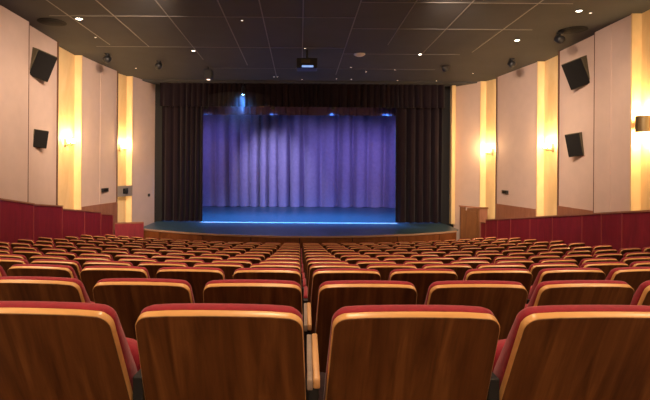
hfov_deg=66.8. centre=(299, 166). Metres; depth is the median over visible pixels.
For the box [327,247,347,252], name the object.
seat
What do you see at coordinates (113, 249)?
seat
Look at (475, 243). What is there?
seat
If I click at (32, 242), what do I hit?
seat
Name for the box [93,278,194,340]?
seat
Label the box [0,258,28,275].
seat
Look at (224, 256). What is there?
seat
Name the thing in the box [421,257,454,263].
seat
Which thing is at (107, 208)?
wall panel
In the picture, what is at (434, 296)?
cushion
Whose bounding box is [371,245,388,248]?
seat
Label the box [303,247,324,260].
seat
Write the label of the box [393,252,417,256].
seat
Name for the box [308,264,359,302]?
seat
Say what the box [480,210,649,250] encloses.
wall
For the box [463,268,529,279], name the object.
cushion
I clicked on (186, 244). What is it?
seat
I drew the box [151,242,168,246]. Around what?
seat
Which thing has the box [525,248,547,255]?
seat
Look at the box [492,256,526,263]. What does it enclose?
seat
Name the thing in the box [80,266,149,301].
seat
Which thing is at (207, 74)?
spotlight
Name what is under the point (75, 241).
seat
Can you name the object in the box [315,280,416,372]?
seat
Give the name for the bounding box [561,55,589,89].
wall speaker
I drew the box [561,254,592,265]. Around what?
seat
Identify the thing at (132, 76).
trim
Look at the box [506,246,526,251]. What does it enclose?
seat
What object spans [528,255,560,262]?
seat
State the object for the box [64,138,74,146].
wall sconce
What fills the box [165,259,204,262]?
cushion
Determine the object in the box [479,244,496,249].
seat
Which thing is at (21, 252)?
cushion
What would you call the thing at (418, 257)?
seat
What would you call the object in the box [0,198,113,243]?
wall
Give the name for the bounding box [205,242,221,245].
seat
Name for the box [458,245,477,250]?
seat
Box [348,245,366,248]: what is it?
seat
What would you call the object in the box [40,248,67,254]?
seat
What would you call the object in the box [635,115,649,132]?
wall lamp
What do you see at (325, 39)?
ceiling
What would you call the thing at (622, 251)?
seat
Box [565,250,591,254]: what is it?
seat
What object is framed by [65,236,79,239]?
seat
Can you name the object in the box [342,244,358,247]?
seat
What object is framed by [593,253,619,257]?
cushion
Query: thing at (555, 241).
seat
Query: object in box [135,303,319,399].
seat
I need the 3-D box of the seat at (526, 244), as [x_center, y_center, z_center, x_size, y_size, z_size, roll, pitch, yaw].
[5.517,2.324,12.397,0.580,0.909,0.510,0,0,-19]
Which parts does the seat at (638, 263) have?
panel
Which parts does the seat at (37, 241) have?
panel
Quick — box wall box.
[101,188,108,191]
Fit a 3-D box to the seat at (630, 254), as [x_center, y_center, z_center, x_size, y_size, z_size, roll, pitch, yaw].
[5.110,1.746,7.681,0.580,0.909,0.510,0,0,-14]
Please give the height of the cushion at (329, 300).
0.520 m
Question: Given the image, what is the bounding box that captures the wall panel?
[118,185,131,196]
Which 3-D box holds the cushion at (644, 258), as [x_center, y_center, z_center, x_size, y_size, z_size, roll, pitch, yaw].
[4.203,1.380,6.281,0.507,0.520,0.322,0,0,-11]
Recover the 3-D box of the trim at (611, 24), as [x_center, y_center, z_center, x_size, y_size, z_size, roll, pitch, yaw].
[8.134,-0.741,12.900,0.020,5.995,0.040,0,0,0]
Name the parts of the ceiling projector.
vent panel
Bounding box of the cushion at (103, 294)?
[96,278,194,302]
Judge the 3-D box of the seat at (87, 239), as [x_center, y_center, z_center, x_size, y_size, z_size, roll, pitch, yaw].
[-5.701,2.381,13.628,0.580,0.909,0.510,0,0,22]
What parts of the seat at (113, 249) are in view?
panel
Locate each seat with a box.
[0,241,11,248]
[0,245,12,252]
[0,249,11,253]
[0,254,28,262]
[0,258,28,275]
[0,266,6,276]
[0,276,94,302]
[0,301,144,399]
[7,264,77,278]
[11,242,31,249]
[12,250,43,263]
[13,246,38,251]
[17,239,35,245]
[29,255,68,262]
[30,259,81,281]
[32,244,54,250]
[36,240,55,246]
[38,237,53,241]
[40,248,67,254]
[45,252,77,259]
[53,238,69,242]
[55,242,75,245]
[55,245,77,251]
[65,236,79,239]
[70,239,86,244]
[70,249,97,256]
[73,257,112,269]
[76,243,96,248]
[79,246,103,252]
[79,253,113,260]
[80,237,95,241]
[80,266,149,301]
[81,234,92,237]
[83,261,132,267]
[87,240,104,246]
[93,236,106,239]
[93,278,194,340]
[96,238,112,242]
[98,244,119,249]
[101,250,128,260]
[104,248,129,253]
[105,242,123,247]
[107,237,120,240]
[113,240,129,244]
[114,254,147,260]
[118,258,157,265]
[121,238,135,242]
[121,245,142,253]
[125,243,144,248]
[131,249,155,253]
[132,241,148,245]
[133,252,161,257]
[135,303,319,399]
[136,239,151,243]
[138,262,187,277]
[145,244,164,247]
[145,246,167,251]
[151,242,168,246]
[151,255,184,261]
[153,240,168,242]
[156,267,224,302]
[158,249,183,254]
[165,259,204,266]
[166,244,185,249]
[167,252,195,258]
[169,241,185,243]
[170,247,192,252]
[172,243,188,246]
[186,250,211,255]
[188,245,207,249]
[189,256,222,262]
[192,243,210,247]
[193,263,243,279]
[196,248,218,252]
[201,253,229,259]
[203,279,311,399]
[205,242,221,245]
[210,246,229,250]
[212,260,251,267]
[214,244,232,247]
[216,251,240,256]
[223,248,245,253]
[224,243,240,246]
[227,257,261,263]
[233,246,252,251]
[233,268,307,333]
[235,254,264,260]
[243,243,259,248]
[244,251,270,259]
[250,249,272,254]
[250,263,305,308]
[256,247,276,253]
[258,245,276,247]
[260,260,304,285]
[263,244,279,249]
[266,257,303,285]
[270,254,303,267]
[274,252,302,265]
[277,249,301,259]
[279,247,301,264]
[281,245,301,261]
[302,244,320,260]
[303,245,321,250]
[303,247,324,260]
[303,249,326,270]
[304,252,330,271]
[304,254,334,272]
[305,257,340,280]
[306,261,348,286]
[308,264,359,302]
[311,268,380,333]
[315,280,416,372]
[323,244,339,249]
[323,305,499,399]
[326,245,344,249]
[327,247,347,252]
[331,249,354,254]
[334,252,359,257]
[340,255,369,260]
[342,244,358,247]
[345,257,378,263]
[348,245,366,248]
[350,247,370,251]
[356,261,395,268]
[358,249,380,254]
[363,252,388,257]
[366,264,415,279]
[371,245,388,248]
[373,247,392,251]
[375,254,404,260]
[381,243,396,246]
[383,257,417,263]
[385,249,407,253]
[388,268,456,304]
[392,245,410,248]
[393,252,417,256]
[395,247,415,251]
[399,243,415,246]
[403,261,442,267]
[410,254,438,260]
[411,249,432,253]
[413,244,430,248]
[417,242,432,245]
[417,246,436,250]
[421,251,445,256]
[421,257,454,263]
[422,264,471,279]
[424,280,527,339]
[433,242,449,245]
[434,244,451,248]
[436,248,457,253]
[438,245,457,248]
[443,254,471,260]
[448,251,472,256]
[450,241,465,245]
[450,260,489,268]
[454,243,470,247]
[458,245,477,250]
[458,257,491,263]
[460,247,481,255]
[463,268,532,303]
[466,240,480,244]
[472,242,488,246]
[473,250,498,256]
[475,253,503,263]
[476,263,526,268]
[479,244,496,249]
[481,239,494,243]
[484,247,504,252]
[490,241,505,245]
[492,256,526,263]
[492,305,649,399]
[495,238,507,242]
[495,260,533,269]
[497,243,515,249]
[500,249,523,255]
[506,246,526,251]
[507,240,521,244]
[507,252,534,259]
[508,237,520,240]
[516,242,532,247]
[522,239,536,242]
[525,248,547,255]
[525,280,633,307]
[527,245,547,248]
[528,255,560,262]
[528,263,578,285]
[528,268,605,298]
[532,241,548,245]
[537,251,563,257]
[538,259,577,264]
[547,244,566,250]
[548,240,563,245]
[549,247,570,254]
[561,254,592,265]
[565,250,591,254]
[567,242,584,248]
[571,246,591,250]
[578,258,617,267]
[580,262,628,279]
[591,245,611,251]
[591,249,616,256]
[593,253,622,261]
[605,267,649,292]
[617,248,641,254]
[620,256,649,264]
[623,252,649,257]
[629,261,649,266]
[630,280,649,305]
[641,247,649,251]
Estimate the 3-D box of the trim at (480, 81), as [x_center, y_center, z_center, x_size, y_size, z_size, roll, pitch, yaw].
[7.487,-0.199,20.425,0.040,6.722,0.050,0,0,0]
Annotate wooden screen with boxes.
[459,205,487,238]
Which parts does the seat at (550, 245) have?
panel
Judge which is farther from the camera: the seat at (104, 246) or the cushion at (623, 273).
the seat at (104, 246)
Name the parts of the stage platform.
panel, panel, panel, panel, panel, panel, panel, panel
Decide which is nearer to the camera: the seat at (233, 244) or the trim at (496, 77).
the seat at (233, 244)
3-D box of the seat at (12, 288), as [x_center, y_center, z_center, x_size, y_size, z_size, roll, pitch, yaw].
[-1.321,1.006,2.679,0.650,0.909,0.510,0,0,4]
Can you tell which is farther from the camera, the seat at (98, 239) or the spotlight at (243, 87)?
the spotlight at (243, 87)
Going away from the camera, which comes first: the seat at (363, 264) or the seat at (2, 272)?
the seat at (2, 272)
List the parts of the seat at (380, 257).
panel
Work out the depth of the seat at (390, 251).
10.22 m
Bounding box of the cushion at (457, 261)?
[450,260,487,263]
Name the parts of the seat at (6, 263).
panel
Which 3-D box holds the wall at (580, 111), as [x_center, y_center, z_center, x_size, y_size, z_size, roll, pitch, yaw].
[7.705,-0.746,7.700,2.000,8.000,27.400,0,0,0]
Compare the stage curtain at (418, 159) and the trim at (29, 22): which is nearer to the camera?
the trim at (29, 22)
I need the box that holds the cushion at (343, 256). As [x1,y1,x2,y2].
[340,255,368,258]
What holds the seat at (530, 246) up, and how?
on the floor
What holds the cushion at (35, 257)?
on the seat at (35, 257)
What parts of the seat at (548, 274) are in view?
panel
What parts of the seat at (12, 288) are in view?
panel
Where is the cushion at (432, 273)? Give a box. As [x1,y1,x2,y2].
[388,268,454,279]
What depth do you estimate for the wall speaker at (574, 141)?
14.35 m
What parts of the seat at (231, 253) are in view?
panel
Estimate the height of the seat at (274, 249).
0.909 m
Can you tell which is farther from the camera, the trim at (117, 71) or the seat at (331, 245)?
the trim at (117, 71)
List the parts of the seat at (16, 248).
panel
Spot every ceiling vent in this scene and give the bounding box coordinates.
[37,18,66,25]
[558,26,587,33]
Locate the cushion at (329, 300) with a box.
[315,280,414,332]
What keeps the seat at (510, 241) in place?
on the floor
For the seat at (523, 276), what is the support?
on the floor
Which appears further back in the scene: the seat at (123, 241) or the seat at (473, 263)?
the seat at (123, 241)
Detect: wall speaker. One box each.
[30,47,57,81]
[33,129,48,148]
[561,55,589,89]
[565,132,583,156]
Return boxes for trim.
[28,22,29,180]
[56,42,58,204]
[80,55,81,209]
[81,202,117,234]
[99,64,100,203]
[116,71,117,201]
[131,76,132,221]
[142,80,476,85]
[449,85,455,223]
[479,81,481,206]
[495,77,497,203]
[495,204,535,218]
[536,61,538,215]
[557,51,559,205]
[557,206,592,214]
[593,32,594,212]
[609,24,611,211]
[630,13,633,210]
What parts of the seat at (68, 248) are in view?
panel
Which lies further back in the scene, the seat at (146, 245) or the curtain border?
the curtain border
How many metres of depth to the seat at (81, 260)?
5.85 m
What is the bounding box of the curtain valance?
[160,83,443,107]
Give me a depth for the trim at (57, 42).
14.93 m
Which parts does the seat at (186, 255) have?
panel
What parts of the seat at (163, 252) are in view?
panel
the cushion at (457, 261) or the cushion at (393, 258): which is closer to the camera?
the cushion at (457, 261)
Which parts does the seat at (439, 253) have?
panel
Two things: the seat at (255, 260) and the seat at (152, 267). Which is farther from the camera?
the seat at (255, 260)
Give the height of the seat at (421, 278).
0.909 m
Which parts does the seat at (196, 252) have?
panel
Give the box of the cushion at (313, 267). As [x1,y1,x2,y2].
[308,264,359,283]
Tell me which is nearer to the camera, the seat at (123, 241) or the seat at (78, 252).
the seat at (78, 252)
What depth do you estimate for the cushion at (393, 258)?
6.85 m
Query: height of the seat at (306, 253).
0.909 m
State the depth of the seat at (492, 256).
8.16 m
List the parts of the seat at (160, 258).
panel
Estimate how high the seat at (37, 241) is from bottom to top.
0.909 m
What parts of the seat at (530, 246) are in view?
panel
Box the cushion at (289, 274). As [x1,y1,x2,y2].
[234,268,302,312]
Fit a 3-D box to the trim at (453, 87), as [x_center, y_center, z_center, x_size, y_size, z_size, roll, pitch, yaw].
[6.584,-0.550,21.230,0.160,5.993,0.260,0,0,0]
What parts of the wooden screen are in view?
frame post, panel, rail, panel, frame post, return panel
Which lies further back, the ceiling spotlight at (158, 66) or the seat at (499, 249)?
the ceiling spotlight at (158, 66)
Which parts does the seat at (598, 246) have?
panel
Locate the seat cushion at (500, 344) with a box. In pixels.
[492,339,505,371]
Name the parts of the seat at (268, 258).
panel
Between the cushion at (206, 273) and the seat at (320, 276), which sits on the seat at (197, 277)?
the cushion at (206, 273)
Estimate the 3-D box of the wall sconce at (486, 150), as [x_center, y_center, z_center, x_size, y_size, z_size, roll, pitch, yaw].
[7.702,-0.621,20.050,0.325,0.300,0.427,0,0,0]
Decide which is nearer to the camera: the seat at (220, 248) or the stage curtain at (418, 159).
the seat at (220, 248)
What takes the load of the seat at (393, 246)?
on the floor
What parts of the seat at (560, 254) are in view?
panel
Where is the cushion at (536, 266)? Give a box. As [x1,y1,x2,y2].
[528,263,575,270]
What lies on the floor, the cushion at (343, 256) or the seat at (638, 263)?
the seat at (638, 263)
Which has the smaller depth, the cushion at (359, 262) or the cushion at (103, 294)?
the cushion at (103, 294)
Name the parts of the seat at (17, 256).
panel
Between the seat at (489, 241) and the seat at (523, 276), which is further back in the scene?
the seat at (489, 241)
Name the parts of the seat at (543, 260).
panel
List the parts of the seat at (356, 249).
panel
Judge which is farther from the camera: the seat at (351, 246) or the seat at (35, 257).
the seat at (351, 246)
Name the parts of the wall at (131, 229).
cap rail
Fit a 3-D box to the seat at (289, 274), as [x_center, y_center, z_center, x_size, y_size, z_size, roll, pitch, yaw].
[-0.198,1.177,3.725,0.580,0.909,0.510,0,0,1]
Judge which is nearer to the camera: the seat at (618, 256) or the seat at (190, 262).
the seat at (190, 262)
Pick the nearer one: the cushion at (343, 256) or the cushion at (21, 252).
the cushion at (21, 252)
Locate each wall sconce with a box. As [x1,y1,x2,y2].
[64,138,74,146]
[118,144,126,151]
[485,148,492,154]
[543,143,553,151]
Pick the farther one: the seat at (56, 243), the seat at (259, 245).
the seat at (259, 245)
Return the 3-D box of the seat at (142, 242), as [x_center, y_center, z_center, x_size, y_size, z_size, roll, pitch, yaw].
[-4.102,2.392,13.095,0.580,0.909,0.510,0,0,15]
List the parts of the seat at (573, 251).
panel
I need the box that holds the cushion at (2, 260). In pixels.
[0,258,28,263]
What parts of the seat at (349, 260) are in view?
panel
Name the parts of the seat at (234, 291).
panel, armrest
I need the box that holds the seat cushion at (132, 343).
[126,337,140,370]
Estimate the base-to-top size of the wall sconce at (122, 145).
0.300 m
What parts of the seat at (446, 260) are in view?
panel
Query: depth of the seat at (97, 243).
11.95 m
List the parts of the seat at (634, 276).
panel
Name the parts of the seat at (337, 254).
panel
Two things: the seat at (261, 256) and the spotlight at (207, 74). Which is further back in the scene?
the spotlight at (207, 74)
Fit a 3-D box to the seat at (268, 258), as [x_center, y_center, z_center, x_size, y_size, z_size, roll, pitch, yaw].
[-0.207,1.709,7.046,0.580,0.909,0.510,0,0,0]
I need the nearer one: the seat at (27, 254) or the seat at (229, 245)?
the seat at (27, 254)
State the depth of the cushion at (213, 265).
4.61 m
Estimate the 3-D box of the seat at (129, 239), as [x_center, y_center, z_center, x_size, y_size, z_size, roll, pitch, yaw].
[-4.890,2.521,14.498,0.580,0.909,0.510,0,0,20]
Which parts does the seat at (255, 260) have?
panel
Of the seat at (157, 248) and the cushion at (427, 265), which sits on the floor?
the seat at (157, 248)
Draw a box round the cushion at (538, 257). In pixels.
[528,255,557,259]
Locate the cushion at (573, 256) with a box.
[561,254,589,258]
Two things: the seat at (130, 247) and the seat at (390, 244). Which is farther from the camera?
the seat at (390, 244)
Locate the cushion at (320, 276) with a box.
[311,268,379,293]
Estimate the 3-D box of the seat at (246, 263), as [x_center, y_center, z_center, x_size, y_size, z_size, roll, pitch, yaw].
[-0.757,1.540,5.957,0.580,0.909,0.510,0,0,2]
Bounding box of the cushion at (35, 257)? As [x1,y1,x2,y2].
[32,255,68,259]
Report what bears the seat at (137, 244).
on the floor
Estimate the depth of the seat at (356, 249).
11.26 m
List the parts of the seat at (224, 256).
panel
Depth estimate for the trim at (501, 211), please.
18.37 m
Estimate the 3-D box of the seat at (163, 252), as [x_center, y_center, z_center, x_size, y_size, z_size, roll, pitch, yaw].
[-2.351,1.999,9.391,0.580,0.909,0.510,0,0,7]
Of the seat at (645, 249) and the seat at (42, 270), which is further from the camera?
the seat at (645, 249)
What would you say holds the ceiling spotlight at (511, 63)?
attached to the ceiling
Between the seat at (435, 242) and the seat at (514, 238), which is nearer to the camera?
the seat at (435, 242)
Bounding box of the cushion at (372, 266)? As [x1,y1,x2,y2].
[366,264,415,268]
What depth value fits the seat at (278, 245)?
13.42 m
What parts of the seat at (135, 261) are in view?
panel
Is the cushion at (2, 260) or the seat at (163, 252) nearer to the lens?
the cushion at (2, 260)
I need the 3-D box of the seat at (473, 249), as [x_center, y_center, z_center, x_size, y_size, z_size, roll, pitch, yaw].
[3.656,2.176,10.730,0.580,0.909,0.510,0,0,-11]
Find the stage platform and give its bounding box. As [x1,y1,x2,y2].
[144,206,457,250]
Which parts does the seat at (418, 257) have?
panel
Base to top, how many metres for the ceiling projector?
0.640 m
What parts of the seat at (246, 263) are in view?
panel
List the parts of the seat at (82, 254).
panel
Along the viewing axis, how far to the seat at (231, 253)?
9.05 m
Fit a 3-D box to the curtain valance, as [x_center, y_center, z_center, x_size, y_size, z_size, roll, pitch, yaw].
[0.096,-3.059,21.007,12.149,1.000,0.169,0,0,0]
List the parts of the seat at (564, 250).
panel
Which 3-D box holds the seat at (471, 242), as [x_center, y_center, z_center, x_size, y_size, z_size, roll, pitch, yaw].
[5.020,2.591,14.558,0.580,0.909,0.510,0,0,-20]
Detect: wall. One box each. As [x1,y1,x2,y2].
[0,5,154,225]
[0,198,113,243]
[115,222,143,237]
[154,84,453,226]
[454,10,649,240]
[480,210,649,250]
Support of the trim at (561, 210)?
attached to the wall at (580, 111)
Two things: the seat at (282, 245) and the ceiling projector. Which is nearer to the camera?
the seat at (282, 245)
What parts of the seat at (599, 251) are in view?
panel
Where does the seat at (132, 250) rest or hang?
on the floor
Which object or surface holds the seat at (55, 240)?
on the floor
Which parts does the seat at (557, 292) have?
panel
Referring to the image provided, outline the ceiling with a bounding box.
[0,0,649,81]
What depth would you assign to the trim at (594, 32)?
13.59 m
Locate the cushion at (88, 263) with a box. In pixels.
[85,261,132,265]
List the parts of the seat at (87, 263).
panel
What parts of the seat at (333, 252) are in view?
panel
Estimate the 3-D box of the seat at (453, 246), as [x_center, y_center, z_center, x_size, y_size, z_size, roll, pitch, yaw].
[3.487,2.310,11.820,0.580,0.909,0.510,0,0,-13]
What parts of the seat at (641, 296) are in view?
panel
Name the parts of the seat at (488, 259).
panel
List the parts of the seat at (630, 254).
panel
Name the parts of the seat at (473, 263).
panel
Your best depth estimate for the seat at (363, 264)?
5.72 m
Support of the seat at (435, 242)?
on the floor
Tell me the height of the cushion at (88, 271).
0.520 m
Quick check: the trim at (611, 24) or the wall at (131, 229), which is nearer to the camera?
the trim at (611, 24)
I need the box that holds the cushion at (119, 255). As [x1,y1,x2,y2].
[116,254,147,257]
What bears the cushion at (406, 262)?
on the seat at (419, 264)
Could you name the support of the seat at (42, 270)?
on the floor
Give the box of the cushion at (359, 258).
[345,257,378,260]
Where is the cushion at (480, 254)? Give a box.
[475,253,501,256]
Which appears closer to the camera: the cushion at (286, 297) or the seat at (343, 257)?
the cushion at (286, 297)
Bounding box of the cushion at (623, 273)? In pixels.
[605,267,649,279]
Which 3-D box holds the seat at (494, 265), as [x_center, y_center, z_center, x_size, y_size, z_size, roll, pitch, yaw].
[1.946,1.380,4.928,0.580,0.909,0.510,0,0,-5]
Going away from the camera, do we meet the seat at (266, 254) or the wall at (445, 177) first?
the seat at (266, 254)
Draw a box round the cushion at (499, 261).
[495,260,531,262]
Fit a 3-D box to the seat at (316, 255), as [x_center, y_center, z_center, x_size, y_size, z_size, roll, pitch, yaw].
[0.359,1.868,8.148,0.580,0.909,0.510,0,0,-1]
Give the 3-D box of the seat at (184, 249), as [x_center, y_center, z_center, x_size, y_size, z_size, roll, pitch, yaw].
[-2.416,2.134,10.509,0.580,0.909,0.510,0,0,8]
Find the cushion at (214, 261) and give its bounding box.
[212,260,251,262]
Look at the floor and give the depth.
3.60 m
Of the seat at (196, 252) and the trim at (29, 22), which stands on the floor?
the seat at (196, 252)
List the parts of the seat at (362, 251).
panel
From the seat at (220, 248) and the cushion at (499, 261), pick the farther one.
the seat at (220, 248)
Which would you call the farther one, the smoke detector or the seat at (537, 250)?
the smoke detector
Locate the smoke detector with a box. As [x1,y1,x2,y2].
[354,53,364,56]
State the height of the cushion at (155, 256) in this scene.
0.520 m
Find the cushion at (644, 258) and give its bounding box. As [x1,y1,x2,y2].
[620,256,649,261]
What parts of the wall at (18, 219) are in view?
panel, cap rail, panel, cap rail, panel, panel, panel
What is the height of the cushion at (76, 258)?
0.520 m
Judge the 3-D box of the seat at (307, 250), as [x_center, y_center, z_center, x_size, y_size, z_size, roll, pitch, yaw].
[0.355,2.153,10.349,0.580,0.909,0.510,0,0,-1]
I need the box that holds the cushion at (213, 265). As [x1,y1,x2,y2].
[194,263,243,267]
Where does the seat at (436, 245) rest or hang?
on the floor
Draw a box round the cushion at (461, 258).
[458,257,489,259]
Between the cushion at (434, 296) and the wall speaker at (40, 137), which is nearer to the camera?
the cushion at (434, 296)
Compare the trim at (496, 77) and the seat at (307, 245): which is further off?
the trim at (496, 77)
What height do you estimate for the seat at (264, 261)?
0.909 m
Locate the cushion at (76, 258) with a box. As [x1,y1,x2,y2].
[75,257,112,260]
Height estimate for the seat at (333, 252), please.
0.909 m
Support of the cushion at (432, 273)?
on the seat at (421, 278)
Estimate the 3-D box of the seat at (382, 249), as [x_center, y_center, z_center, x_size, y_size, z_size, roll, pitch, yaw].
[1.930,2.299,11.560,0.580,0.909,0.510,0,0,-7]
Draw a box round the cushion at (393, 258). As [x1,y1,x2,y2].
[383,257,415,260]
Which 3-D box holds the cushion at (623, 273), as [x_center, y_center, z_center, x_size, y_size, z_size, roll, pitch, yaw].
[2.519,1.001,3.787,0.507,0.520,0.322,0,0,-7]
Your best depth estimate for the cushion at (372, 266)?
4.62 m
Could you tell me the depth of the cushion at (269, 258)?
6.81 m
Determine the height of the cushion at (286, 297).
0.520 m
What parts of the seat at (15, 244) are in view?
panel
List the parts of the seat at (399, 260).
panel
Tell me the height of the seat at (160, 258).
0.909 m
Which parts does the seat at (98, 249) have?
panel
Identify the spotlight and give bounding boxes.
[103,53,111,62]
[155,60,161,69]
[203,67,212,79]
[241,86,244,94]
[507,58,515,67]
[554,32,564,43]
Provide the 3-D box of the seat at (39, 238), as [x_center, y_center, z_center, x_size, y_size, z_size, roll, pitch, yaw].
[-6.396,2.241,12.724,0.650,0.909,0.510,0,0,23]
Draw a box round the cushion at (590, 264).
[580,262,625,267]
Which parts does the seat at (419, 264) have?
panel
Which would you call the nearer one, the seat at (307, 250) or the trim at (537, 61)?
the seat at (307, 250)
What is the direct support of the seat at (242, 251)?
on the floor
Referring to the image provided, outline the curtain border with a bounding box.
[203,106,395,115]
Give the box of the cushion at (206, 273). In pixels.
[158,267,224,279]
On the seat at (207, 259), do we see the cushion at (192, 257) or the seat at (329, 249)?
the cushion at (192, 257)
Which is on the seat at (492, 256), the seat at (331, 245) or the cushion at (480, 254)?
the cushion at (480, 254)
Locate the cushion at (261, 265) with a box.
[250,263,300,268]
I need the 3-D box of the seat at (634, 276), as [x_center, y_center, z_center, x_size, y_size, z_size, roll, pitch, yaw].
[2.545,1.196,3.860,0.580,0.909,0.510,0,0,-7]
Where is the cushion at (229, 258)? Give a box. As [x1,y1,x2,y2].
[227,257,261,260]
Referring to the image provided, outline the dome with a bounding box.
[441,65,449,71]
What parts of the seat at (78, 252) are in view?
panel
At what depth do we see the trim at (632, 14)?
12.04 m
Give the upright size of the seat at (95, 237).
0.909 m
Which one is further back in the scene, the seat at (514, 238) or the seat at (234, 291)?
the seat at (514, 238)
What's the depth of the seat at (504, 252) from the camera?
9.44 m
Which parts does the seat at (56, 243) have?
panel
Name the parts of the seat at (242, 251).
panel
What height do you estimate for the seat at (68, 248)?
0.909 m
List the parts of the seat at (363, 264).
panel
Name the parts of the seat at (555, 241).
panel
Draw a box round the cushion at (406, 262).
[403,261,442,263]
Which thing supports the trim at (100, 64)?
attached to the wall at (16, 46)
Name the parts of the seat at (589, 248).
panel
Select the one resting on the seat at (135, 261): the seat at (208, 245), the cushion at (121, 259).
the cushion at (121, 259)
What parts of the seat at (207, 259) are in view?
panel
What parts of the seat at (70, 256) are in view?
panel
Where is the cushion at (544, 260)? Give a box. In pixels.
[538,259,574,262]
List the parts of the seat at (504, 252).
panel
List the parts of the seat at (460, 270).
panel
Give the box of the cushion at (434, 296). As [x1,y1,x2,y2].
[424,280,522,304]
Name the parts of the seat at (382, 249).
panel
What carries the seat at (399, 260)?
on the floor
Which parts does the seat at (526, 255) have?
panel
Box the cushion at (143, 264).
[139,262,187,266]
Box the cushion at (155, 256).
[152,255,184,258]
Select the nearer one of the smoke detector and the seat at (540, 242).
the seat at (540, 242)
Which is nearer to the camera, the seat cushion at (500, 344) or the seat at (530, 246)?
the seat cushion at (500, 344)
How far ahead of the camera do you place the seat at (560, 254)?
8.38 m
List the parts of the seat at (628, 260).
panel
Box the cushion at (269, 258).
[266,257,299,259]
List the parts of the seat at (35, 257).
panel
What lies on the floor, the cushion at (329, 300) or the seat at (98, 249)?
the seat at (98, 249)
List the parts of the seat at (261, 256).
panel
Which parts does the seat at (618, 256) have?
panel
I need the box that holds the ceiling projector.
[296,50,317,70]
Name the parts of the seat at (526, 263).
panel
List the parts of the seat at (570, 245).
panel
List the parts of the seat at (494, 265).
panel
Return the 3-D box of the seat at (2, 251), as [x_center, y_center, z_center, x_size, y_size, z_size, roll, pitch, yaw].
[-4.476,1.679,7.526,0.650,0.909,0.510,0,0,12]
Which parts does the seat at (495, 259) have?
panel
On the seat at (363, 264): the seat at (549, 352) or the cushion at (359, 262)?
the cushion at (359, 262)
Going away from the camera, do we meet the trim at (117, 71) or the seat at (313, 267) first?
the seat at (313, 267)
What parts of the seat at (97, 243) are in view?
panel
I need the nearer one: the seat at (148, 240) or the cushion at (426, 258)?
the cushion at (426, 258)
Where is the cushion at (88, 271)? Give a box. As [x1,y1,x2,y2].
[83,266,149,277]
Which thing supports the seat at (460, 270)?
on the floor
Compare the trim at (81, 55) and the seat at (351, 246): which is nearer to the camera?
the seat at (351, 246)
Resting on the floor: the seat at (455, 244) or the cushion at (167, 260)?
the seat at (455, 244)
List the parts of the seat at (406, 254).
panel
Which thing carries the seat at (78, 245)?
on the floor
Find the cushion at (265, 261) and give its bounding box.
[260,260,299,263]
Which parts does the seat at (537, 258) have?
panel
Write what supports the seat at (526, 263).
on the floor
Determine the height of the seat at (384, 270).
0.909 m
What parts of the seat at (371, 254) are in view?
panel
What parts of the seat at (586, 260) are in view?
panel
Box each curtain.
[162,106,202,220]
[202,114,395,207]
[395,108,441,222]
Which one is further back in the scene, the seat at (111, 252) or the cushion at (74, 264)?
the seat at (111, 252)
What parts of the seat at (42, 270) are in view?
panel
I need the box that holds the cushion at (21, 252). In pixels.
[14,250,43,254]
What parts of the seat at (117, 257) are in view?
panel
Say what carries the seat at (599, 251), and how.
on the floor
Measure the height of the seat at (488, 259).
0.909 m
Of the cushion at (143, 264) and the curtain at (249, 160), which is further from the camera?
the curtain at (249, 160)
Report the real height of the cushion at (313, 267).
0.520 m
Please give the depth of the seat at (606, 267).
4.80 m
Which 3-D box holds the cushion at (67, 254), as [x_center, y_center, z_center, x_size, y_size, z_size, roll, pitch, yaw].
[-3.434,1.492,7.257,0.507,0.520,0.322,0,0,10]
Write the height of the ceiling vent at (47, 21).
0.033 m
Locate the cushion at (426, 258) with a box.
[421,257,453,260]
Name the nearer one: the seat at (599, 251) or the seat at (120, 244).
the seat at (599, 251)
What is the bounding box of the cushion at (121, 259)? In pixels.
[119,258,157,261]
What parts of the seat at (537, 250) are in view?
panel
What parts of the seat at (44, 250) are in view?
panel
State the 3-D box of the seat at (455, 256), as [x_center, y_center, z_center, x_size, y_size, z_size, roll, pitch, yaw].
[2.604,1.884,8.318,0.580,0.909,0.510,0,0,-7]
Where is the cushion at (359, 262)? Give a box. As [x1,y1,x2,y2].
[356,261,395,263]
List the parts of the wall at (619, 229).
panel, panel, panel, panel, cap rail, panel, cap rail, panel, cap rail, panel, cap rail, panel, cap rail, panel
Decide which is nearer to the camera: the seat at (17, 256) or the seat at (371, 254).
the seat at (17, 256)
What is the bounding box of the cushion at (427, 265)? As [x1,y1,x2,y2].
[422,264,469,267]
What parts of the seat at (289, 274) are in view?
panel, armrest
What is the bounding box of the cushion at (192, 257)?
[191,256,222,259]
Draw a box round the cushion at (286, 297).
[205,279,302,315]
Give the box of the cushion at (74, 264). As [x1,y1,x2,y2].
[33,259,81,271]
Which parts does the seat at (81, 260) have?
panel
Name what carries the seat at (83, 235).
on the floor
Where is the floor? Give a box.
[311,334,325,399]
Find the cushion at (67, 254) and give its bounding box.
[47,252,77,256]
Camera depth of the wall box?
18.05 m
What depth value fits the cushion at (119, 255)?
6.94 m
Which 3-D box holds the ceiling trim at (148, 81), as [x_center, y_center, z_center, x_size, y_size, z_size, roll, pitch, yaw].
[0.125,-3.583,20.950,14.600,0.090,0.800,0,0,0]
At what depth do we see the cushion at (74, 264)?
4.72 m
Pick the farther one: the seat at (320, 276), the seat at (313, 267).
the seat at (313, 267)
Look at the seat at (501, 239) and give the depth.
14.75 m
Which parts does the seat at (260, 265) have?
panel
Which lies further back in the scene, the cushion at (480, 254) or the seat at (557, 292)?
the cushion at (480, 254)
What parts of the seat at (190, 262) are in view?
panel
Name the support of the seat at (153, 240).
on the floor

